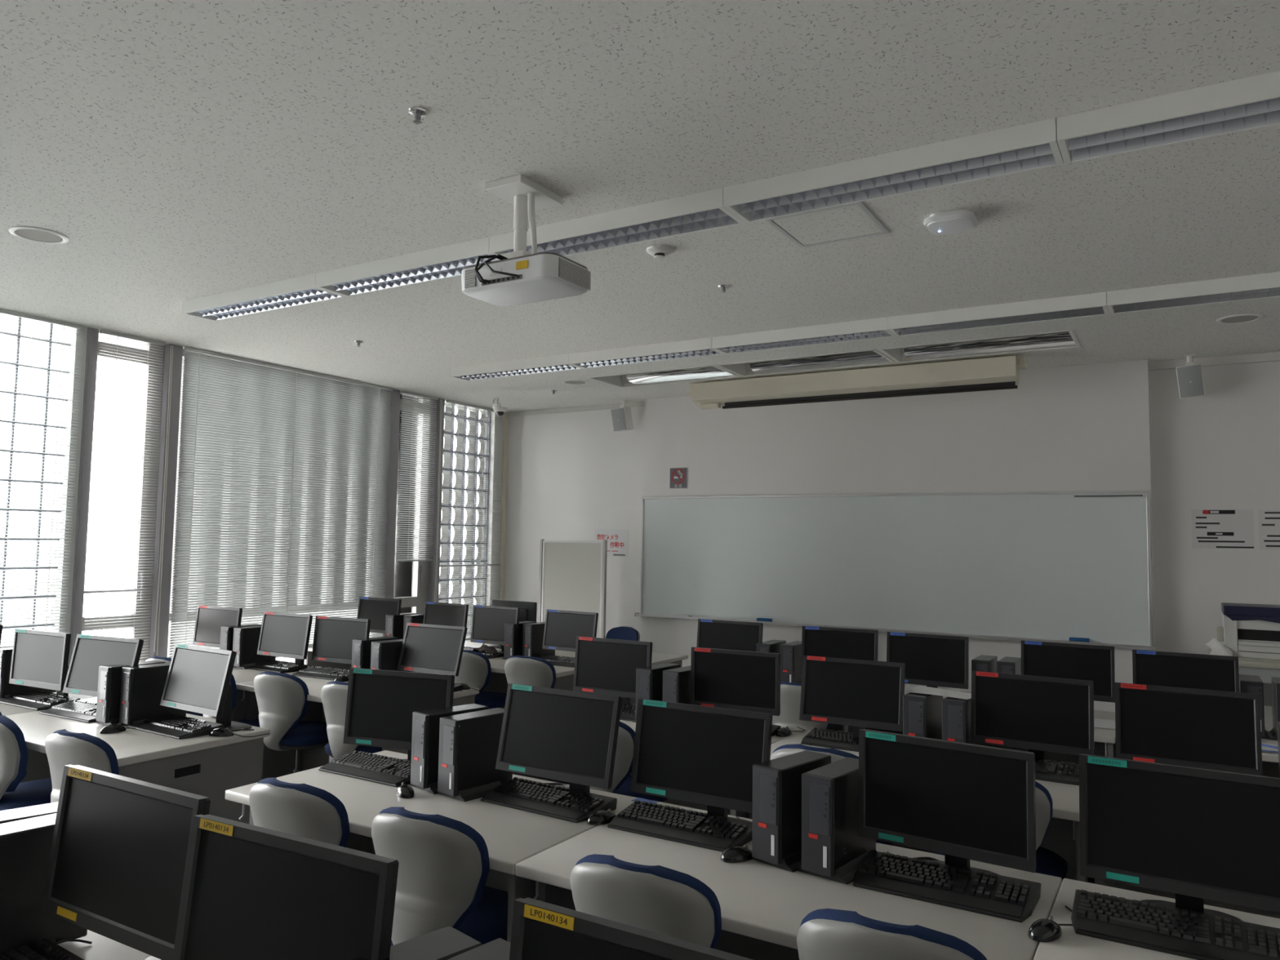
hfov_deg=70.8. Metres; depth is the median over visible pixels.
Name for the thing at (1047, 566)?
whiteboard
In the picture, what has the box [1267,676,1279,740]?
computer tower
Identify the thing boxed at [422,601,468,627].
monitor
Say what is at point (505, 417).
trim
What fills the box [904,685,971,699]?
paper sheet
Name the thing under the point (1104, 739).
desk
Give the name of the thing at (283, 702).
cushion
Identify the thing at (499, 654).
keyboard
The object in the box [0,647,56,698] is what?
computer tower
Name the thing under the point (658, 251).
smoke detector
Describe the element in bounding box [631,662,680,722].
computer tower
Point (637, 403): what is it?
trim
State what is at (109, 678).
computer tower
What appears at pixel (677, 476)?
no smoking sign
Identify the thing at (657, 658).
desk
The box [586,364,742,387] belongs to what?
recessed light
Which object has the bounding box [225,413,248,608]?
facade fin
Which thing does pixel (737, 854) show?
mouse
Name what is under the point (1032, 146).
ceiling light
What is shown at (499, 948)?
computer tower
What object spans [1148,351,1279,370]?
trim
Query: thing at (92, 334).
window frame
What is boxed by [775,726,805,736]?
mouse
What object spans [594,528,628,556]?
notice
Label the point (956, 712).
computer tower
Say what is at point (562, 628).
monitor
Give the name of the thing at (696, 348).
ceiling light
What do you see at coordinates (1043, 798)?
cushion
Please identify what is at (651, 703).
print
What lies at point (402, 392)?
blind
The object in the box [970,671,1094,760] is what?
monitor
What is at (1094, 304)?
ceiling light
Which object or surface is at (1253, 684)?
computer tower
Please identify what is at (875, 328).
ceiling light
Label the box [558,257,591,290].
vent grille
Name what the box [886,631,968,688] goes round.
monitor
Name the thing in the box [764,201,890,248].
access hatch
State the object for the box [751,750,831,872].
computer tower
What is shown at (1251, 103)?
ceiling light
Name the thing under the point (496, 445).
wall
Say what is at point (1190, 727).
monitor
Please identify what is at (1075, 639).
eraser
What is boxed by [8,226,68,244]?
ceiling speaker
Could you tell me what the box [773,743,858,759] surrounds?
cushion
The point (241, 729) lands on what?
cable
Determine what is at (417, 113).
sprinkler
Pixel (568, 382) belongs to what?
grille
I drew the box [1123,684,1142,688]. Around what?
print
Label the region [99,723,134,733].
mouse
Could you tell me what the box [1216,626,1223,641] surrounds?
tray
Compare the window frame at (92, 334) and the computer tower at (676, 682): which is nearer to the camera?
the computer tower at (676, 682)
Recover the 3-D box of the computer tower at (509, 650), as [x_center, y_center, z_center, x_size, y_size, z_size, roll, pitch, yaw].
[-0.924,1.240,6.954,0.166,0.276,0.278,-2,-5,33]
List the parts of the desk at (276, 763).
panel, modesty panel, panel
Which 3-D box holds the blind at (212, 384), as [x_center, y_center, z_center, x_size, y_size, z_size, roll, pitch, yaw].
[-3.021,0.275,7.874,0.030,2.500,2.153,-1,-5,31]
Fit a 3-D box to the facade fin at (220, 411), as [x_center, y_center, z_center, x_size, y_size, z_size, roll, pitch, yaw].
[-3.554,-0.200,7.508,0.100,2.620,0.124,-1,-5,31]
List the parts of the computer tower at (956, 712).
panel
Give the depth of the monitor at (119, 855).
1.77 m
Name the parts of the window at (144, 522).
handrail, handle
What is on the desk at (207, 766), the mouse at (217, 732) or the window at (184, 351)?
the mouse at (217, 732)
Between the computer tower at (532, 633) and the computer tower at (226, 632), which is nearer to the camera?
the computer tower at (226, 632)
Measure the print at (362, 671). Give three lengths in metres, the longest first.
0.063 x 0.008 x 0.001 m
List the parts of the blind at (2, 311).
head rail, ladder cord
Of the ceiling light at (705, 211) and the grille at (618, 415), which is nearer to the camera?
the ceiling light at (705, 211)
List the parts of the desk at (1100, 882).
panel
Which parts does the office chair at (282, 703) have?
seat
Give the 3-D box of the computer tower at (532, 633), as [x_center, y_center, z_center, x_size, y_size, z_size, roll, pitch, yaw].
[-0.777,1.240,6.923,0.166,0.276,0.278,-2,-5,36]
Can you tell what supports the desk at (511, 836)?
on the floor
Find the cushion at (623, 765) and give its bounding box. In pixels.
[613,721,635,790]
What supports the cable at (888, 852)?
on the desk at (763, 906)
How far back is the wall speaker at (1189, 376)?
6.71 m
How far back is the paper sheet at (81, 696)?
5.04 m
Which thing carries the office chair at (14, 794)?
on the floor
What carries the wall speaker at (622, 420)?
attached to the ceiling
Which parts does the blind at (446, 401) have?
ladder cord, head rail, ladder cord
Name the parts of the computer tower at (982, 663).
panel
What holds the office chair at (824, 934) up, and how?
on the floor
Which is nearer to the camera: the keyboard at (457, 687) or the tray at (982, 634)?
the keyboard at (457, 687)
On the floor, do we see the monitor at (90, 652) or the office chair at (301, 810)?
the office chair at (301, 810)
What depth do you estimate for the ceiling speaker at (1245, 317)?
5.69 m
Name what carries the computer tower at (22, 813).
on the desk at (101, 948)
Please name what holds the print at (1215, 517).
attached to the notice at (1211, 528)
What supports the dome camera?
attached to the ceiling
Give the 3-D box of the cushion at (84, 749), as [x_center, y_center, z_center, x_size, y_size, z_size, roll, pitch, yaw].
[-2.275,1.173,3.635,0.417,0.320,0.120,-1,-4,30]
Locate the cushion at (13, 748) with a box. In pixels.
[0,711,27,792]
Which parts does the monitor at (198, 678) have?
casing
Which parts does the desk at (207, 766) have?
panel, panel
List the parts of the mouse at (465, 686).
cord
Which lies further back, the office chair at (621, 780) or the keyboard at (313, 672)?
the keyboard at (313, 672)
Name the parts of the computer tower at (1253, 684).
panel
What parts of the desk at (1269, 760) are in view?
modesty panel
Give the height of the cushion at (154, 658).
0.320 m
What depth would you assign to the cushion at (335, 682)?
4.95 m
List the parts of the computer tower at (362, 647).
panel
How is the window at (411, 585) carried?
in the wall at (496, 445)
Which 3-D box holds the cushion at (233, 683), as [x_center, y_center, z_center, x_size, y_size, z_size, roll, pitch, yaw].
[-2.633,1.300,5.597,0.120,0.320,0.417,4,-5,-43]
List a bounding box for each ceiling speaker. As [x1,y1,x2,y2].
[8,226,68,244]
[561,379,588,385]
[1216,313,1262,324]
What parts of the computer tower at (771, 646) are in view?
panel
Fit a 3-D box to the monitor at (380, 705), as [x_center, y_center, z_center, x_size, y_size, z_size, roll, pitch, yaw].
[-0.908,0.951,3.586,0.460,0.397,0.244,0,-4,18]
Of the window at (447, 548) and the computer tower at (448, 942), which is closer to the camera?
the computer tower at (448, 942)
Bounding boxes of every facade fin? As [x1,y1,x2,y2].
[169,357,195,613]
[195,410,226,611]
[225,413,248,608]
[253,418,279,607]
[278,429,303,605]
[302,421,327,604]
[325,426,350,603]
[347,426,370,601]
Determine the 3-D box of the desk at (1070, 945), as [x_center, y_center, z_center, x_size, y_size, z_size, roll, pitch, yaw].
[1.548,1.429,1.819,1.332,0.720,0.765,-1,-5,31]
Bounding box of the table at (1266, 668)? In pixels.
[1207,648,1279,706]
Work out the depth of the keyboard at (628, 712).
4.69 m
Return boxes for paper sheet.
[68,693,95,698]
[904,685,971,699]
[1093,718,1115,728]
[1205,638,1232,656]
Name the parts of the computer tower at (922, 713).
panel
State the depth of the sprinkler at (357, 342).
6.76 m
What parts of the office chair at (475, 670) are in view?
seat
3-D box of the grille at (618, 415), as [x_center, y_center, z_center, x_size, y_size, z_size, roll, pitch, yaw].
[-0.222,-0.625,9.323,0.171,0.235,0.045,-1,-5,31]
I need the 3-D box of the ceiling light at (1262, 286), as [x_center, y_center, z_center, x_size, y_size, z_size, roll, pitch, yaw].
[3.265,-1.043,4.918,1.256,0.080,0.225,-1,-5,31]
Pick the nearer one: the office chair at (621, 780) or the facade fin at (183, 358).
the office chair at (621, 780)
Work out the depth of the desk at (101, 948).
1.99 m
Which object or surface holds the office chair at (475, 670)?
on the floor
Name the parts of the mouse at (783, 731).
cord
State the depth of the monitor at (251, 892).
1.48 m
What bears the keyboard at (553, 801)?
on the desk at (511, 836)
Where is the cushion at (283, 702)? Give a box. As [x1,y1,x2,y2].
[259,671,309,728]
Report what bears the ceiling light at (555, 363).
attached to the ceiling
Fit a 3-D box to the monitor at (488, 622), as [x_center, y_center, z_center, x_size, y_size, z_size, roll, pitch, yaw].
[-1.071,1.183,7.053,0.460,0.397,0.243,-2,-5,33]
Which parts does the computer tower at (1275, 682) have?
panel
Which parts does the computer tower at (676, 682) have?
panel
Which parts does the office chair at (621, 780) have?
seat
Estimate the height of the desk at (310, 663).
0.720 m
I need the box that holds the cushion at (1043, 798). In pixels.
[1035,781,1052,850]
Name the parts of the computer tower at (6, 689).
panel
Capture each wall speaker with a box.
[610,400,633,431]
[1175,354,1204,399]
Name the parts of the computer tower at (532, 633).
panel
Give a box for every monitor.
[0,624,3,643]
[8,628,87,702]
[41,764,211,959]
[62,634,143,698]
[160,643,252,731]
[174,814,399,959]
[192,604,242,647]
[257,611,312,667]
[311,615,370,667]
[342,667,454,760]
[356,596,401,633]
[396,622,467,683]
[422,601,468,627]
[470,604,519,651]
[488,599,537,648]
[495,683,622,795]
[509,897,753,959]
[542,608,598,652]
[573,635,652,705]
[630,698,773,822]
[690,647,780,715]
[696,618,763,651]
[799,655,905,738]
[800,626,878,674]
[858,728,1035,875]
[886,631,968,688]
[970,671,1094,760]
[1021,640,1115,702]
[1079,753,1279,921]
[1115,682,1262,776]
[1132,649,1239,692]
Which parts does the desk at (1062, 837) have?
panel, modesty panel, panel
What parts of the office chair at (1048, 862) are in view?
seat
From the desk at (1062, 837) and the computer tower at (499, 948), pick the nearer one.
the computer tower at (499, 948)
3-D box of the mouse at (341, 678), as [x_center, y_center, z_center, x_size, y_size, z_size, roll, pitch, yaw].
[-1.829,1.264,5.767,0.261,0.036,0.075,5,-5,-44]
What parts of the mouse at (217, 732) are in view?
cord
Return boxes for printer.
[1216,602,1279,659]
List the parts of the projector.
ceiling plate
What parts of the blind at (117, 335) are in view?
ladder cord, head rail, ladder cord, pull cord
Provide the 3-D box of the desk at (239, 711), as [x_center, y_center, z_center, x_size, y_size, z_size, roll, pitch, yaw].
[-2.901,1.658,6.222,1.332,0.720,0.765,-1,-5,31]
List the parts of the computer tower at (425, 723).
panel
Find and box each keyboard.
[0,689,80,711]
[0,937,92,959]
[38,699,97,723]
[127,713,223,739]
[248,659,307,673]
[292,665,349,680]
[318,750,411,786]
[453,683,462,692]
[463,646,503,658]
[480,777,617,822]
[534,653,574,667]
[607,800,752,852]
[619,703,635,721]
[771,724,780,736]
[800,727,858,751]
[853,849,1040,922]
[1035,758,1079,785]
[1071,888,1279,959]
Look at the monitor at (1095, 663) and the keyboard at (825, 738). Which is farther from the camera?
the monitor at (1095, 663)
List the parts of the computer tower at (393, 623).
panel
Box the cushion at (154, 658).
[149,655,171,661]
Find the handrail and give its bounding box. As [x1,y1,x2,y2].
[440,564,500,566]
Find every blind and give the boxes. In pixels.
[0,308,84,643]
[83,329,173,661]
[168,346,392,657]
[395,391,442,602]
[440,400,506,639]
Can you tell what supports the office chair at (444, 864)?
on the floor
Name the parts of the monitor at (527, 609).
casing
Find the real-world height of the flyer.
0.011 m
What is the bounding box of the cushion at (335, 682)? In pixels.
[326,680,348,684]
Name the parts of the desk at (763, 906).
panel, modesty panel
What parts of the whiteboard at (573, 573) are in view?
post, post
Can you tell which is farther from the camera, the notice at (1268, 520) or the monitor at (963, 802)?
the notice at (1268, 520)
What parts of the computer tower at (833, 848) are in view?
panel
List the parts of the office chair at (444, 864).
seat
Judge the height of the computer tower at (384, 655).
0.276 m
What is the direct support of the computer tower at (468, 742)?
on the desk at (511, 836)
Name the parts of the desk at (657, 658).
modesty panel, panel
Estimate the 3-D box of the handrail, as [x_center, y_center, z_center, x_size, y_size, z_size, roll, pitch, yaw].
[-1.845,0.933,9.837,0.018,0.018,0.964,-1,-5,31]
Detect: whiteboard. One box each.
[537,538,607,638]
[634,489,1155,650]
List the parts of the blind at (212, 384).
ladder cord, head rail, ladder cord, ladder cord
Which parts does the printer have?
lid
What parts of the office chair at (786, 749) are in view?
seat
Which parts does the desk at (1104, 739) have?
panel, modesty panel, panel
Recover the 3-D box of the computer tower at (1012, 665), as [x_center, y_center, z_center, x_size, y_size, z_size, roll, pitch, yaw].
[2.109,1.163,5.131,0.166,0.276,0.278,-1,-5,31]
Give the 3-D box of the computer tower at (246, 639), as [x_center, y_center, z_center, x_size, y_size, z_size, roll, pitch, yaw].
[-2.701,1.168,6.309,0.166,0.276,0.278,-2,-5,35]
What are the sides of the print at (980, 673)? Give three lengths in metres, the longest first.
0.063 x 0.008 x 0.001 m
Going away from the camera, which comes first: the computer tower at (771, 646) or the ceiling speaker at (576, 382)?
the computer tower at (771, 646)
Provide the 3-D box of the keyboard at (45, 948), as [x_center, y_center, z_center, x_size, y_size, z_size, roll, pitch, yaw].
[-1.242,1.004,1.852,0.458,0.045,0.287,-2,-5,34]
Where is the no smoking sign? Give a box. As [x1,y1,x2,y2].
[669,466,687,488]
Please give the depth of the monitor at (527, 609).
7.68 m
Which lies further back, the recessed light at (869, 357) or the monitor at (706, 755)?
the recessed light at (869, 357)
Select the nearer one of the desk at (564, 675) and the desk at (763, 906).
the desk at (763, 906)
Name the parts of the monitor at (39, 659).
casing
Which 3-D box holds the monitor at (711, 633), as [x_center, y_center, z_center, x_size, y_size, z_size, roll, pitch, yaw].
[0.635,1.137,6.016,0.460,0.402,0.246,-1,-5,30]
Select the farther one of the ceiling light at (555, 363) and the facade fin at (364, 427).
the facade fin at (364, 427)
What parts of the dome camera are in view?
casing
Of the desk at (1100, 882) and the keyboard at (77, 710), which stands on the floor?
the desk at (1100, 882)
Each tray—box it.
[634,612,1155,650]
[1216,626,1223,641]
[1238,640,1279,647]
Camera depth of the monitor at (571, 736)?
3.03 m
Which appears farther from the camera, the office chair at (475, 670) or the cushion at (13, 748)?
the office chair at (475, 670)
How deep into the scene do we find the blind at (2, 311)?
6.10 m
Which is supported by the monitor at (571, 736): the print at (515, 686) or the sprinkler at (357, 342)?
the print at (515, 686)
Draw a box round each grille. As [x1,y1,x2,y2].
[14,228,62,242]
[464,268,476,288]
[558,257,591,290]
[564,380,585,384]
[610,408,626,431]
[1177,364,1204,397]
[1221,315,1257,323]
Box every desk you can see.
[0,692,97,715]
[4,710,270,823]
[58,929,151,959]
[225,750,637,942]
[231,666,309,720]
[235,675,479,779]
[305,644,417,672]
[417,657,574,693]
[463,640,688,706]
[512,720,801,818]
[515,800,1062,959]
[748,729,1094,884]
[827,723,852,732]
[866,692,1115,764]
[1033,878,1279,959]
[1094,878,1279,918]
[1261,727,1279,777]
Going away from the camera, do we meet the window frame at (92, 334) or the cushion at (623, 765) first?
the cushion at (623, 765)
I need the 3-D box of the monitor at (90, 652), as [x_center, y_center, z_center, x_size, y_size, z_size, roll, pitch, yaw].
[-2.622,0.986,4.543,0.460,0.402,0.279,-1,-4,24]
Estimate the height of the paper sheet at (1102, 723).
0.005 m
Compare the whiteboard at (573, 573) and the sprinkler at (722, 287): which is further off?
the whiteboard at (573, 573)
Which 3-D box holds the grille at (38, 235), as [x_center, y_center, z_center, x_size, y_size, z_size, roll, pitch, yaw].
[-2.972,-1.211,4.453,0.197,0.004,0.197,-2,-5,36]
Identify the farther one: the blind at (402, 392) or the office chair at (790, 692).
the blind at (402, 392)
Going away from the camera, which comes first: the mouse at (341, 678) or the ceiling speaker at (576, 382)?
the mouse at (341, 678)
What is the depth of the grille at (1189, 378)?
6.70 m
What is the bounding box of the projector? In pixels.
[461,173,591,306]
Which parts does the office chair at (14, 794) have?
seat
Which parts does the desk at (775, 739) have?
panel, modesty panel, panel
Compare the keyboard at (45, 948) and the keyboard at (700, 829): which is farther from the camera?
the keyboard at (700, 829)
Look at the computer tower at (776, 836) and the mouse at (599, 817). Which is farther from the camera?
the mouse at (599, 817)
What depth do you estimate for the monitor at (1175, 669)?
4.55 m
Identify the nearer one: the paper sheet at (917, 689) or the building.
the paper sheet at (917, 689)
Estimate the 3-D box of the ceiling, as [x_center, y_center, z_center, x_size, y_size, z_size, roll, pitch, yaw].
[-0.218,-1.294,3.075,10.500,0.060,11.650,-1,-5,31]
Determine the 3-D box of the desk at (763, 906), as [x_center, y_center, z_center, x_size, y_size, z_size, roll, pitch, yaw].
[0.407,1.458,2.509,1.332,0.720,0.765,-1,-5,31]
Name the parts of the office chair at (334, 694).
seat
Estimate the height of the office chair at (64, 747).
0.838 m
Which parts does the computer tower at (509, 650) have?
panel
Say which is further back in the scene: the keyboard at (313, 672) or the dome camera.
the dome camera
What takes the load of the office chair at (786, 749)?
on the floor
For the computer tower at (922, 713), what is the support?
on the desk at (1062, 837)
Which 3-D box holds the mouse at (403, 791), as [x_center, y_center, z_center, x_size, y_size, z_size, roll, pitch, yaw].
[-0.881,1.110,3.284,0.075,0.036,0.261,4,-5,-36]
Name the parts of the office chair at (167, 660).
seat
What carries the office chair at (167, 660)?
on the floor
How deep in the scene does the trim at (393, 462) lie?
8.88 m
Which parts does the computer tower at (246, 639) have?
panel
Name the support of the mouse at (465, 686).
on the desk at (276, 763)
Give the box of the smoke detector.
[646,244,673,259]
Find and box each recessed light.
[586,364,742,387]
[715,349,896,377]
[877,329,1080,363]
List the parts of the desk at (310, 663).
panel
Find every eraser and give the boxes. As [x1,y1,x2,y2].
[756,617,772,622]
[1069,637,1089,642]
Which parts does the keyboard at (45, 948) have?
cord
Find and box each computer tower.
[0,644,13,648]
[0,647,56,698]
[0,801,58,823]
[0,813,87,952]
[96,660,165,725]
[119,662,186,726]
[219,623,261,667]
[232,625,275,669]
[351,635,396,669]
[351,925,482,959]
[370,639,416,672]
[385,613,417,639]
[403,613,423,637]
[409,703,488,794]
[436,707,512,801]
[446,937,510,959]
[502,621,537,659]
[522,622,555,656]
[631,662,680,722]
[662,666,690,704]
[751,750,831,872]
[756,640,786,653]
[779,640,801,683]
[795,756,875,884]
[902,692,942,739]
[942,691,982,745]
[971,654,997,672]
[996,656,1021,675]
[1239,674,1271,739]
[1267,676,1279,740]
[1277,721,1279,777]
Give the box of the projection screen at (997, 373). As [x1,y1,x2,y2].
[688,354,1026,409]
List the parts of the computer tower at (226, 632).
panel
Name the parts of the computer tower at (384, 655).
panel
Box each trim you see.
[44,326,87,633]
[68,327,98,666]
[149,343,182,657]
[367,389,400,636]
[428,398,444,602]
[498,412,507,599]
[506,401,644,416]
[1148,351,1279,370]
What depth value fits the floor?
6.64 m
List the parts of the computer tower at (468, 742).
panel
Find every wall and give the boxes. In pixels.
[476,411,502,605]
[503,360,1279,727]
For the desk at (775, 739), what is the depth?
4.61 m
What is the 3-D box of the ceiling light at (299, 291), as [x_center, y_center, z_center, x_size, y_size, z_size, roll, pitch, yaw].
[-2.291,-1.095,5.447,1.256,0.080,0.225,-1,-5,31]
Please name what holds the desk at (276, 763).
on the floor
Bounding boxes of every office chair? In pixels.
[0,711,52,810]
[44,728,119,803]
[145,655,203,716]
[203,674,259,727]
[248,777,349,847]
[253,671,328,773]
[320,680,382,758]
[371,806,508,946]
[454,649,506,709]
[504,655,555,688]
[569,853,737,955]
[590,721,668,802]
[605,626,639,640]
[769,743,893,845]
[772,681,831,730]
[796,908,986,959]
[933,781,1067,880]
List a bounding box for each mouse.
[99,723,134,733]
[208,727,270,737]
[334,675,348,681]
[375,782,414,798]
[457,683,495,690]
[586,808,616,825]
[720,844,752,862]
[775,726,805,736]
[1027,905,1072,942]
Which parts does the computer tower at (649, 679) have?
panel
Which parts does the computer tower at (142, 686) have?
panel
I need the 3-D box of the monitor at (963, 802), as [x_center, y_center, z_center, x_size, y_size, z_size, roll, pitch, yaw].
[0.868,0.904,2.484,0.460,0.397,0.236,-2,-5,35]
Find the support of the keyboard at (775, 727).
on the desk at (775, 739)
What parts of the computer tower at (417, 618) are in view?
panel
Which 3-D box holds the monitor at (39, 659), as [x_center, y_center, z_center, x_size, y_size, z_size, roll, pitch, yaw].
[-3.129,1.002,4.843,0.460,0.394,0.239,-1,-4,27]
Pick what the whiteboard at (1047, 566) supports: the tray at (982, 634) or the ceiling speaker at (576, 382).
the tray at (982, 634)
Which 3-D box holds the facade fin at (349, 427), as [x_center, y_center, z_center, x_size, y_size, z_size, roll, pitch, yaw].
[-2.875,-0.113,8.625,0.100,2.620,0.124,-1,-5,31]
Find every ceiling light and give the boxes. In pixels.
[182,273,346,321]
[315,236,498,297]
[449,354,583,381]
[488,187,745,256]
[568,337,724,368]
[711,317,896,354]
[723,117,1063,222]
[887,292,1109,336]
[1056,71,1279,164]
[1106,271,1279,314]
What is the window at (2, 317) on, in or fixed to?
in the wall at (496, 445)
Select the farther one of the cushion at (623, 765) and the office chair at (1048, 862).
the cushion at (623, 765)
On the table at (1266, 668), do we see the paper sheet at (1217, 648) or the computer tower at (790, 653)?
the paper sheet at (1217, 648)
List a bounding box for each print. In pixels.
[355,670,368,672]
[514,685,528,689]
[645,701,662,705]
[869,733,891,739]
[978,672,995,675]
[1092,758,1120,764]
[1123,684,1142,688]
[1209,511,1222,534]
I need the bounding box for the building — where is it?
[167,410,372,664]
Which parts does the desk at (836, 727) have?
modesty panel, panel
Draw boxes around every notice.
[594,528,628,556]
[1191,509,1254,549]
[1257,509,1279,550]
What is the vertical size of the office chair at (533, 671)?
0.838 m
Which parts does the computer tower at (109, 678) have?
panel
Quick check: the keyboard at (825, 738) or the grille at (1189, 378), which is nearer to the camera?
the keyboard at (825, 738)
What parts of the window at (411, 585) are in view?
pane, handle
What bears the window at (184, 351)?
in the wall at (496, 445)
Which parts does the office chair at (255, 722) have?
seat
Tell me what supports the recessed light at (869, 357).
in the ceiling
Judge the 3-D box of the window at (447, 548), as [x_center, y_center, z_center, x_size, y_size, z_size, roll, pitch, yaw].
[-1.973,0.645,9.853,0.080,2.942,0.827,-1,-5,31]
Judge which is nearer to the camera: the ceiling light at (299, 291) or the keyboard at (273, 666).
the ceiling light at (299, 291)
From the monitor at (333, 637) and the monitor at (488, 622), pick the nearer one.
the monitor at (333, 637)
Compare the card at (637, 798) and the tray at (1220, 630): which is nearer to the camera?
the card at (637, 798)
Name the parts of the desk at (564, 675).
modesty panel, panel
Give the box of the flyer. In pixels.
[1261,742,1278,753]
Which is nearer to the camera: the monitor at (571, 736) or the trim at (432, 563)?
the monitor at (571, 736)
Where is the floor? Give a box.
[328,755,334,762]
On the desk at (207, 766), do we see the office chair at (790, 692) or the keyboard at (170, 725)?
the keyboard at (170, 725)
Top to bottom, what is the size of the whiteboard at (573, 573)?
1.642 m
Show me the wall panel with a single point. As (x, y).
(1086, 427)
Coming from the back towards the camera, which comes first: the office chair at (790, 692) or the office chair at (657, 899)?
the office chair at (790, 692)
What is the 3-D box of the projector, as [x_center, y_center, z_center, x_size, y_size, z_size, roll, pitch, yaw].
[-0.494,-1.000,3.742,0.497,0.442,0.352,-1,-5,31]
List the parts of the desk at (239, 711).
panel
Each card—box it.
[631,797,658,803]
[661,802,680,808]
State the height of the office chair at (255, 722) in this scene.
0.838 m
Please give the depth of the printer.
6.09 m
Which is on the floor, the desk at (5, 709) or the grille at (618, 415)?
the desk at (5, 709)
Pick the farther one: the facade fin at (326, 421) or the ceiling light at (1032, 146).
the facade fin at (326, 421)
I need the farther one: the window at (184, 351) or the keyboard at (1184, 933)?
the window at (184, 351)
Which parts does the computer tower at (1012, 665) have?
panel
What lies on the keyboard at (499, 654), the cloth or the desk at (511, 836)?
the cloth
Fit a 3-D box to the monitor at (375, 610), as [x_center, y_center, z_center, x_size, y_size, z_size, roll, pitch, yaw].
[-2.166,1.206,7.688,0.460,0.404,0.246,-1,-4,28]
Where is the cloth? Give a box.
[471,644,497,655]
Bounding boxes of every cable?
[240,728,253,730]
[545,782,568,787]
[886,851,938,860]
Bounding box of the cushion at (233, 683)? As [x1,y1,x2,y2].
[230,674,236,709]
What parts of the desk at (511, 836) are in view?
panel, modesty panel, panel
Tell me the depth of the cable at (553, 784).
3.37 m
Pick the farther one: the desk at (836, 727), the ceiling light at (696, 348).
the ceiling light at (696, 348)
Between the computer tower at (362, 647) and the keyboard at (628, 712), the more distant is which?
the computer tower at (362, 647)
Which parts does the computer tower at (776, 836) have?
panel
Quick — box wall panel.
[640,359,1155,711]
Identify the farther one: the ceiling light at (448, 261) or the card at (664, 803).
the ceiling light at (448, 261)
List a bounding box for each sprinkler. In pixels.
[354,340,363,346]
[408,106,427,124]
[717,284,728,293]
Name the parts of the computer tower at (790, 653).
panel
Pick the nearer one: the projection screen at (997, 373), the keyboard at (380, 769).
the keyboard at (380, 769)
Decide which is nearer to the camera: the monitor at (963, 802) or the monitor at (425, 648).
the monitor at (963, 802)
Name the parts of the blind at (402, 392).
ladder cord, rail, head rail, ladder cord, pull cord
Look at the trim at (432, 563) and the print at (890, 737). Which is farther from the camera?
the trim at (432, 563)
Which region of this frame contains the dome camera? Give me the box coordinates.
[492,397,507,415]
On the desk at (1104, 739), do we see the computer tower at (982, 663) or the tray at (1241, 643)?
the computer tower at (982, 663)
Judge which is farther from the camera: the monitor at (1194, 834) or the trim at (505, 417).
the trim at (505, 417)
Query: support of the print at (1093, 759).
on the monitor at (1194, 834)
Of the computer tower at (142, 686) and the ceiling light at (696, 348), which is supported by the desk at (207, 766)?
the computer tower at (142, 686)
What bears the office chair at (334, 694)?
on the floor
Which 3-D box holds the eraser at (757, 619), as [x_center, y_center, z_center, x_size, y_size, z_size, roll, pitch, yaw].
[1.161,1.310,8.408,0.140,0.036,0.052,-1,-5,31]
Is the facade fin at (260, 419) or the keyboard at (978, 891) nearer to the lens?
the keyboard at (978, 891)
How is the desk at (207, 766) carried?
on the floor
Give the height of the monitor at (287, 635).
0.393 m
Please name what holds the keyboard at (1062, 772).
on the desk at (1062, 837)
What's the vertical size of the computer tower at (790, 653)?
0.276 m
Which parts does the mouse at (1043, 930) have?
cord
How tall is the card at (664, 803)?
0.002 m
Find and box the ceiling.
[0,0,1279,412]
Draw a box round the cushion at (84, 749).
[53,728,119,774]
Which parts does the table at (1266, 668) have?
panel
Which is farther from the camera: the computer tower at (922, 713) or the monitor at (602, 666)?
the monitor at (602, 666)
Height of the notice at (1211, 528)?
0.295 m
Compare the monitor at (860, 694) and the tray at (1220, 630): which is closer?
the monitor at (860, 694)
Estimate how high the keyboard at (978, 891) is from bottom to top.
0.045 m
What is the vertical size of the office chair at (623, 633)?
0.838 m
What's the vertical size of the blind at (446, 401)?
2.550 m
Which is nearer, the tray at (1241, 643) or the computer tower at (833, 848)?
the computer tower at (833, 848)
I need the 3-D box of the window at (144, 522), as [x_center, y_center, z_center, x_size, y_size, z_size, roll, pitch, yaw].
[-3.852,0.399,6.665,0.146,2.942,0.533,-1,-5,31]
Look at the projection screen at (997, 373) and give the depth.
7.43 m
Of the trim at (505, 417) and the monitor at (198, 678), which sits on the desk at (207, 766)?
the monitor at (198, 678)
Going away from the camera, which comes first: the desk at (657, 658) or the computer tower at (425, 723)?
the computer tower at (425, 723)
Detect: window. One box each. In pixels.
[0,313,71,644]
[81,331,165,662]
[168,349,382,637]
[393,391,434,613]
[438,402,490,640]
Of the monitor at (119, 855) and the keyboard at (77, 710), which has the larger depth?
the keyboard at (77, 710)
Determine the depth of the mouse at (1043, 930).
2.12 m

